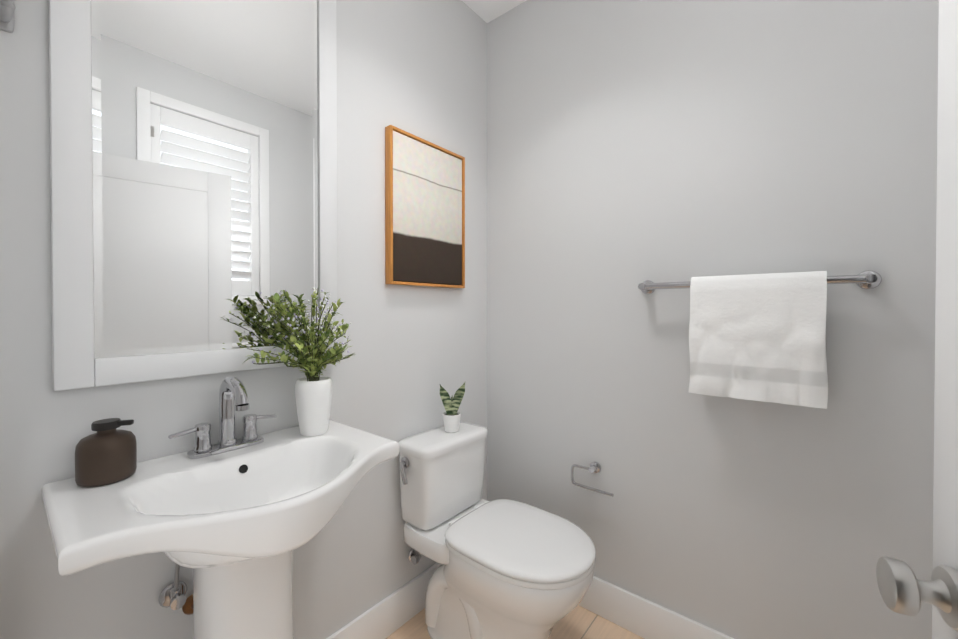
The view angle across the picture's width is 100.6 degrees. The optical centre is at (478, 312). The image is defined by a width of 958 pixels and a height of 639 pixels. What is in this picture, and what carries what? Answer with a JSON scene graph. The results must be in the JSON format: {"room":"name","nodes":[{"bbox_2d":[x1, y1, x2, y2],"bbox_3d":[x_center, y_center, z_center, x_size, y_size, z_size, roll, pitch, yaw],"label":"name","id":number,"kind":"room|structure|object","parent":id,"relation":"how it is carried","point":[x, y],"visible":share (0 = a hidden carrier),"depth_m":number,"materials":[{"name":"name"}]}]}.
{"room":"bathroom","nodes":[
{"label":"bathroom","id":0,"kind":"room"},
{"bbox_2d":[0,0,486,638],"bbox_3d":[-1.027,-0.097,0.842,0.120,2.740,3.457,0,1,39],"label":"wall","id":1,"kind":"structure","parent":0,"point":[418,68],"depth_m":1.39,"materials":[{"name":"white paint"}]},
{"bbox_2d":[0,0,14,32],"bbox_3d":[-0.931,-0.655,0.814,0.057,0.162,0.079,0,1,39],"label":"hook","id":2,"kind":"object","parent":1,"relation":"attached to","point":[7,15],"visible":1,"depth_m":0.79,"materials":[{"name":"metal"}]},
{"bbox_2d":[49,0,336,390],"bbox_3d":[-0.706,-0.532,1.108,0.028,1.395,0.667,0,1,39],"label":"mirror","id":3,"kind":"object","parent":1,"relation":"attached to","point":[193,167],"visible":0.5,"depth_m":1.03,"materials":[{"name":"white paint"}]},
{"bbox_2d":[326,563,442,638],"bbox_3d":[-0.478,1.193,1.413,0.015,0.150,1.620,0,1,39],"label":"baseboard","id":4,"kind":"structure","parent":1,"relation":"attached to","point":[386,617],"depth_m":1.56,"materials":[{"name":"white paint"}]},
{"bbox_2d":[385,125,464,287],"bbox_3d":[-0.215,-0.417,1.700,0.035,0.608,0.429,0,1,39],"label":"picture","id":5,"kind":"object","parent":1,"relation":"attached to","point":[424,212],"visible":1,"depth_m":1.66,"materials":[{"name":"beige paper"}]},
{"bbox_2d":[462,0,525,22],"bbox_3d":[-0.375,-1.511,0.213,1.910,0.100,3.577,0,1,39],"label":"ceiling","id":6,"kind":"structure","parent":0,"point":[487,11],"depth_m":1.92,"materials":[{"name":"white paint"}]},
{"bbox_2d":[386,605,643,638],"bbox_3d":[-0.375,1.329,0.240,1.910,0.100,3.577,0,1,39],"label":"floor","id":7,"kind":"structure","parent":0,"point":[578,622],"depth_m":1.59,"materials":[{"name":"beige tile"}]},
{"bbox_2d":[41,419,399,638],"bbox_3d":[-0.533,0.820,0.957,0.494,0.905,0.670,0,1,39],"label":"pedestal sink","id":8,"kind":"object","parent":7,"relation":"on","point":[233,529],"visible":0.92,"depth_m":0.91,"materials":[{"name":"white ceramic"}]},
{"bbox_2d":[75,418,136,486],"bbox_3d":[-0.824,0.302,0.880,0.100,0.130,0.100,0,1,39],"label":"soap dispenser","id":9,"kind":"object","parent":8,"relation":"on","point":[106,454],"visible":1,"depth_m":0.85,"materials":[{"name":"brown ceramic"}]},
{"bbox_2d":[168,377,276,458],"bbox_3d":[-0.643,0.267,1.042,0.149,0.198,0.255,0,1,39],"label":"faucet","id":10,"kind":"object","parent":8,"relation":"on","point":[233,396],"visible":1,"depth_m":1.05,"materials":[{"name":"silver metal"}]},
{"bbox_2d":[244,288,355,435],"bbox_3d":[-0.508,0.144,1.164,0.175,0.440,0.328,0,1,39],"label":"potted plant","id":11,"kind":"object","parent":8,"relation":"on","point":[313,392],"visible":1,"depth_m":1.17,"materials":[{"name":"green plant"}]},
{"bbox_2d":[398,422,595,638],"bbox_3d":[0.064,0.885,1.487,0.741,0.763,0.420,0,1,39],"label":"toilet","id":12,"kind":"object","parent":7,"relation":"on","point":[510,569],"visible":1,"depth_m":1.44,"materials":[{"name":"white ceramic"}]},
{"bbox_2d":[440,383,464,432],"bbox_3d":[-0.111,0.396,1.684,0.090,0.211,0.077,0,1,39],"label":"potted plant","id":13,"kind":"object","parent":12,"relation":"on","point":[451,416],"visible":1,"depth_m":1.69,"materials":[{"name":"green plant"}]},
{"bbox_2d":[487,0,938,638],"bbox_3d":[0.725,-0.104,1.560,1.910,2.740,0.120,0,1,39],"label":"wall","id":14,"kind":"structure","parent":0,"point":[631,144],"depth_m":1.40,"materials":[{"name":"white paint"}]},
{"bbox_2d":[571,461,613,496],"bbox_3d":[0.477,0.682,1.663,0.187,0.110,0.046,0,1,39],"label":"toilet paper holder","id":15,"kind":"object","parent":14,"relation":"attached to","point":[595,467],"visible":1,"depth_m":1.66,"materials":[{"name":"silver metal"}]},
{"bbox_2d":[579,576,733,638],"bbox_3d":[0.682,1.192,1.520,1.670,0.150,0.015,0,1,39],"label":"baseboard","id":16,"kind":"structure","parent":14,"relation":"attached to","point":[642,617],"depth_m":1.56,"materials":[{"name":"white paint"}]},
{"bbox_2d":[638,270,881,293],"bbox_3d":[0.863,-0.096,1.312,0.664,0.054,0.086,0,1,39],"label":"towel rail","id":17,"kind":"object","parent":14,"relation":"attached to","point":[868,279],"visible":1,"depth_m":1.14,"materials":[{"name":"silver metal"}]},
{"bbox_2d":[689,271,827,408],"bbox_3d":[0.868,0.075,1.259,0.356,0.395,0.081,0,1,39],"label":"hanging towel","id":18,"kind":"object","parent":17,"relation":"hanging from","point":[758,337],"visible":1,"depth_m":1.23,"materials":[{"name":"fabric"}]},
{"bbox_3d":[-0.183,0.196,0.034,1.124,2.170,0.150,0,1,39],"label":"trim","id":19,"kind":"structure","parent":0,"visible":0},
{"bbox_2d":[876,0,957,638],"bbox_3d":[0.493,0.237,0.186,0.186,2.060,0.911,0,1,27],"label":"door","id":20,"kind":"structure","parent":19,"relation":"attached to","point":[903,589],"depth_m":0.56,"materials":[{"name":"white paint"}]}
]}

